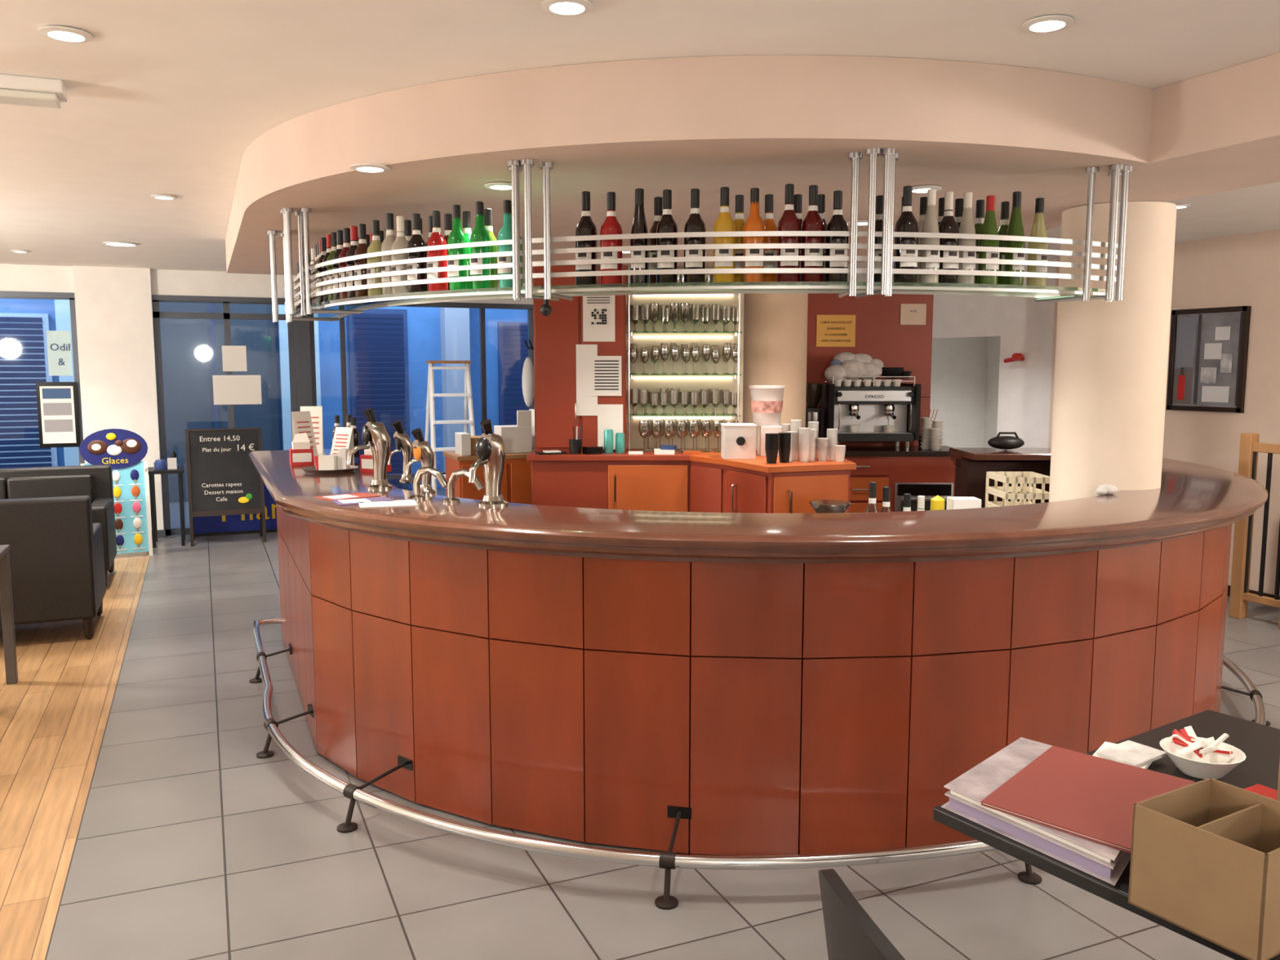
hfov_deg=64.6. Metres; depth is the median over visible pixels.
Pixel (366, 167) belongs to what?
recessed light
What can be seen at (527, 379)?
coat stand
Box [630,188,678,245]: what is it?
liquor bottles
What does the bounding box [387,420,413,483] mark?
tap
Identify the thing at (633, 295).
strip light
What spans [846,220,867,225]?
recessed light
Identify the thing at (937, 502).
syrup bottles
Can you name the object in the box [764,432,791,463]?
cups
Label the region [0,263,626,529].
wall
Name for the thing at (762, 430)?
box
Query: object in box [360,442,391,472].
napkin dispenser
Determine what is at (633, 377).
strip light
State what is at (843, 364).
cups
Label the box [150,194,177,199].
recessed light
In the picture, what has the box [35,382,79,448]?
menu
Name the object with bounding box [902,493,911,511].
syrup bottles
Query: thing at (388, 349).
windows
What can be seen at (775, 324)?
column
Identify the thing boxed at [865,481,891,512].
syrup bottles
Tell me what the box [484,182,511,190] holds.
recessed light
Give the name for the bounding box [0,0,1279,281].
ceiling
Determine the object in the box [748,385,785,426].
plastic tub
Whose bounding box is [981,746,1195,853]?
folder
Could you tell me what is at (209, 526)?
board
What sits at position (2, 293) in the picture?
trim
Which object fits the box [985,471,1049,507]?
crate
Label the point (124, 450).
sign
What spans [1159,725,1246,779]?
sugar bowl
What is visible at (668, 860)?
rail
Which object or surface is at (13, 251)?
recessed light
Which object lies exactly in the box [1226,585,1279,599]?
baseboard
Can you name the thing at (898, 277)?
liquor bottles
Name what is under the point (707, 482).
bar cabinet
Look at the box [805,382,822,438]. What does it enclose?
coffee grinder
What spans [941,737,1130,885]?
papers
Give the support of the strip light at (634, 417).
attached to the shelving at (633, 439)
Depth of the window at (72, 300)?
9.82 m
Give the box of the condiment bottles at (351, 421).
[332,414,359,457]
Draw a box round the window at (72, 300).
[0,296,84,465]
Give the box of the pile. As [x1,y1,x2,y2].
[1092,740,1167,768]
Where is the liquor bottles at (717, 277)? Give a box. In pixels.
[712,273,847,284]
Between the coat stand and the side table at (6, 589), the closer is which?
the side table at (6, 589)
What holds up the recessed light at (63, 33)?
in the ceiling
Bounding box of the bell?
[1004,353,1024,363]
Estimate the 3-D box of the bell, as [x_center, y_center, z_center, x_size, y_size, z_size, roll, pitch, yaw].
[3.469,-1.131,9.390,0.119,0.090,0.201,-3,7,-23]
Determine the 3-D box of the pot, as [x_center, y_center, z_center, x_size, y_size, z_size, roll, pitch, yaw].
[-0.450,-0.279,7.072,0.090,0.191,0.090,0,6,0]
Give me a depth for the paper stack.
7.02 m
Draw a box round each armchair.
[0,464,116,587]
[0,495,106,639]
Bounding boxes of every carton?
[720,422,756,459]
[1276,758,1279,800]
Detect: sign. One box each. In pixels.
[79,428,152,555]
[185,427,266,546]
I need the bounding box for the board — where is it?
[193,483,277,537]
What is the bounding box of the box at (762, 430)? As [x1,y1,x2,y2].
[757,424,782,456]
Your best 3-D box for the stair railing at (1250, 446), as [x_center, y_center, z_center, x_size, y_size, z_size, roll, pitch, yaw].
[4.581,0.438,5.738,0.080,1.260,2.540,-3,7,-23]
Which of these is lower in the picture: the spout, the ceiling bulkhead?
the spout
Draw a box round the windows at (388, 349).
[0,297,528,502]
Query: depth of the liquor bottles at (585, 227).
3.59 m
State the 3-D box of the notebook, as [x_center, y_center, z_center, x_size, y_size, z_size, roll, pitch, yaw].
[1.360,0.704,2.211,0.140,0.020,0.100,-3,7,-28]
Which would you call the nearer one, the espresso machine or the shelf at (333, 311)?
the shelf at (333, 311)
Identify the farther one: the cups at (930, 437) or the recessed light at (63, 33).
the cups at (930, 437)
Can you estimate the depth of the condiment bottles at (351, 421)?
6.12 m
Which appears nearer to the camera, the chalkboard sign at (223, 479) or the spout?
the spout
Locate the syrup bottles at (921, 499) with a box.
[916,495,924,511]
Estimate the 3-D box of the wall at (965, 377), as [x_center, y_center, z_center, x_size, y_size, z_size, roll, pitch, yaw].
[3.899,-0.855,11.031,1.700,2.660,5.200,-3,7,-23]
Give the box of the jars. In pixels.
[153,450,177,469]
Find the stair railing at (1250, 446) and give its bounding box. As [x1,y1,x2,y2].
[1228,432,1279,628]
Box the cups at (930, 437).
[918,408,943,450]
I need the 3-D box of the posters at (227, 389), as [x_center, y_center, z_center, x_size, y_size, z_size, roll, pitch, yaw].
[-4.144,-1.077,10.402,0.460,0.600,0.005,-3,7,-23]
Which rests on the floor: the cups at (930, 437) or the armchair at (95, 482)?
the armchair at (95, 482)
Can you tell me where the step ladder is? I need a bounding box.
[424,360,475,494]
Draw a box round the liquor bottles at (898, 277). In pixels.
[893,261,1047,288]
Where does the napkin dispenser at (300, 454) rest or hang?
on the bar counter at (802, 683)
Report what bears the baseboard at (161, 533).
attached to the wall at (114, 320)
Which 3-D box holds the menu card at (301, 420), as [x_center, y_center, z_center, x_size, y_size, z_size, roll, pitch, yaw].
[-1.990,-0.267,6.013,0.065,0.280,0.140,4,8,32]
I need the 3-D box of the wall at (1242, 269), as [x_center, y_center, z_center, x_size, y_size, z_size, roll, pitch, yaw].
[4.851,-0.359,6.567,0.120,2.660,14.200,-3,7,-23]
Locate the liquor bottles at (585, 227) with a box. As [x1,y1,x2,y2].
[575,191,622,248]
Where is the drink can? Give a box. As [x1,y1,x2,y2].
[604,429,624,453]
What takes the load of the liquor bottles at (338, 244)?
on the shelf at (333, 311)
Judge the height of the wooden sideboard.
0.800 m
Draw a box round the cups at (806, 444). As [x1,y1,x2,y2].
[781,419,845,462]
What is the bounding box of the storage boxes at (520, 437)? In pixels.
[454,408,534,455]
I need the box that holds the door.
[151,300,297,535]
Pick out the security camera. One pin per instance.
(545, 309)
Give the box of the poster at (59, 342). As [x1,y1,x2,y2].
[46,330,72,375]
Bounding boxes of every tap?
[346,408,392,489]
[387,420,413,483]
[404,427,435,494]
[468,419,508,506]
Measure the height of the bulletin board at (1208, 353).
0.774 m
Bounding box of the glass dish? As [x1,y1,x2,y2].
[808,499,851,513]
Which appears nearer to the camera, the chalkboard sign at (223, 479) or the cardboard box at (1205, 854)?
the cardboard box at (1205, 854)
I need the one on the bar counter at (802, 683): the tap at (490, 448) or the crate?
the tap at (490, 448)
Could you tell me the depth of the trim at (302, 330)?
10.61 m
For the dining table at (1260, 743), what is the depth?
2.36 m
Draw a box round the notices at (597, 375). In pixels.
[576,295,622,449]
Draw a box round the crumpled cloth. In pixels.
[1095,484,1118,494]
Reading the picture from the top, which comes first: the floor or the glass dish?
the glass dish
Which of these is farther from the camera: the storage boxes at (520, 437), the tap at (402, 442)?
the storage boxes at (520, 437)
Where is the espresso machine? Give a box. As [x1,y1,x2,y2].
[818,375,920,449]
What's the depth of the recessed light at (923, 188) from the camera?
3.99 m
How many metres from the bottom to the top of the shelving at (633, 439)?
1.308 m
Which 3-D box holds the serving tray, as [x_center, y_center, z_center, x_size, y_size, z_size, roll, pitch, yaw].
[-1.614,-0.102,5.261,0.290,0.120,0.290,0,6,0]
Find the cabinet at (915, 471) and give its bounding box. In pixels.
[844,445,955,512]
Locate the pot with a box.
[568,426,582,453]
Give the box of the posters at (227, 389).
[212,345,262,404]
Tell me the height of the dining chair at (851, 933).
0.901 m
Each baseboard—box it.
[157,529,165,537]
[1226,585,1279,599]
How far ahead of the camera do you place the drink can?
7.08 m
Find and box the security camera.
[540,294,551,315]
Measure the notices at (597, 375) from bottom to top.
1.120 m
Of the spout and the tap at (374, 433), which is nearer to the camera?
the spout
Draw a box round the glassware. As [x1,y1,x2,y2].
[629,273,740,452]
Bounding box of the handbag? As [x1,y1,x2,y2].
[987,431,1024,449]
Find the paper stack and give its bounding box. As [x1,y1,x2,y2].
[535,444,701,454]
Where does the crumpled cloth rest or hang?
on the bar counter at (802, 683)
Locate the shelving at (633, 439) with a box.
[626,266,743,451]
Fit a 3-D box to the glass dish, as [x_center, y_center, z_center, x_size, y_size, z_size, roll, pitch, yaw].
[0.800,0.222,4.271,0.200,0.255,0.200,0,6,0]
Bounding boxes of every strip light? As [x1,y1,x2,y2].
[633,294,733,296]
[633,336,733,337]
[633,377,732,378]
[633,416,732,418]
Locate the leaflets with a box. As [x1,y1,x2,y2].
[315,492,417,507]
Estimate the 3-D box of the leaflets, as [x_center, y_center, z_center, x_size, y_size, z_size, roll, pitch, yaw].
[-1.106,0.084,4.098,0.512,0.005,0.281,6,8,41]
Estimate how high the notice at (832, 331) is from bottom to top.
0.260 m
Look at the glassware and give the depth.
7.27 m
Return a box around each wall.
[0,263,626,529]
[892,229,1279,595]
[929,336,1000,447]
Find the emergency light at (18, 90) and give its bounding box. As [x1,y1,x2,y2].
[0,73,67,108]
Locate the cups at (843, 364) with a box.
[824,351,911,386]
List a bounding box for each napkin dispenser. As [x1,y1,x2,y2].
[288,432,313,466]
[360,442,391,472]
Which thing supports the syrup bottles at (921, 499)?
on the countertop
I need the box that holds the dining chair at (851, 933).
[818,868,905,959]
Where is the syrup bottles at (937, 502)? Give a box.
[930,495,981,510]
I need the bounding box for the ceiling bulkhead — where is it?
[225,52,1279,283]
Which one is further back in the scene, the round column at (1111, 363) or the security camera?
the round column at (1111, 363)
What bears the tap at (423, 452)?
on the bar counter at (802, 683)
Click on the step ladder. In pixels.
(430, 407)
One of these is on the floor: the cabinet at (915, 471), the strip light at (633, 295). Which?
the cabinet at (915, 471)
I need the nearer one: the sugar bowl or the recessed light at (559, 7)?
the sugar bowl
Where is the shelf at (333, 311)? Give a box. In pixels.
[266,147,1133,322]
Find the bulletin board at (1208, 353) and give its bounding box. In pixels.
[1165,306,1251,413]
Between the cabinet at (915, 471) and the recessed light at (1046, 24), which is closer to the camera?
the recessed light at (1046, 24)
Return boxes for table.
[0,544,17,684]
[147,466,185,547]
[933,709,1279,959]
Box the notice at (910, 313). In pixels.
[900,303,926,324]
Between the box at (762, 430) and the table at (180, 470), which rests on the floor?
the table at (180, 470)
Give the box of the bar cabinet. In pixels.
[526,265,856,513]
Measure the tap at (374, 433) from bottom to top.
0.361 m
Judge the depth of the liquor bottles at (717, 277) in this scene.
3.49 m
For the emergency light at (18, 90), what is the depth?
3.38 m
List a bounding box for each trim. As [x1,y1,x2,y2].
[0,290,533,309]
[293,320,312,411]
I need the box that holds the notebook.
[1243,783,1277,799]
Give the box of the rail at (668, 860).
[248,617,1271,910]
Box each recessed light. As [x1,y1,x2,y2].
[9,249,29,253]
[38,25,93,42]
[102,241,137,246]
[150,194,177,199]
[350,163,390,172]
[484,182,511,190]
[541,0,592,16]
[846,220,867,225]
[911,185,942,192]
[1021,14,1074,33]
[1176,204,1191,208]
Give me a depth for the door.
10.28 m
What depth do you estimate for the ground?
12.30 m
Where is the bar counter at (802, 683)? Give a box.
[248,447,1267,855]
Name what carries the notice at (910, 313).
attached to the wall panel
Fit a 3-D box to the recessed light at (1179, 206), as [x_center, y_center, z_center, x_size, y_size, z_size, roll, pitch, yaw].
[3.208,-1.631,6.039,0.138,0.011,0.138,-3,7,-23]
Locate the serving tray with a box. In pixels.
[300,448,358,474]
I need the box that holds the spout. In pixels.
[408,466,484,503]
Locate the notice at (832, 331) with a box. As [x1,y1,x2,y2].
[816,315,855,346]
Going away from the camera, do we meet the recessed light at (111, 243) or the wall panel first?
the recessed light at (111, 243)
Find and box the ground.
[169,488,446,528]
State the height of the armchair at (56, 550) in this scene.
0.900 m
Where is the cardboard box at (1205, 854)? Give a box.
[1128,777,1279,959]
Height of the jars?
0.160 m
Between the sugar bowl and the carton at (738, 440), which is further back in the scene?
the carton at (738, 440)
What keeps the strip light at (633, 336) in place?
attached to the shelving at (633, 439)
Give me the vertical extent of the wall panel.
2.360 m
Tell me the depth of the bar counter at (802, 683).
3.57 m
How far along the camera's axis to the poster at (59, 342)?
9.76 m
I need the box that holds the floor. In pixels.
[0,532,1279,959]
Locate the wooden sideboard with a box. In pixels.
[442,451,532,504]
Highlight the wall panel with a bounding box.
[805,293,933,445]
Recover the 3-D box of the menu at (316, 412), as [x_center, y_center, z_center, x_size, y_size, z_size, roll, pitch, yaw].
[-2.033,-0.305,6.265,0.140,0.300,0.065,-1,6,-11]
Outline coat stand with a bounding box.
[521,339,533,407]
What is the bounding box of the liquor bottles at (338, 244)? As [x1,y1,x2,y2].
[309,200,512,305]
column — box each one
[742,293,808,449]
[1048,200,1177,502]

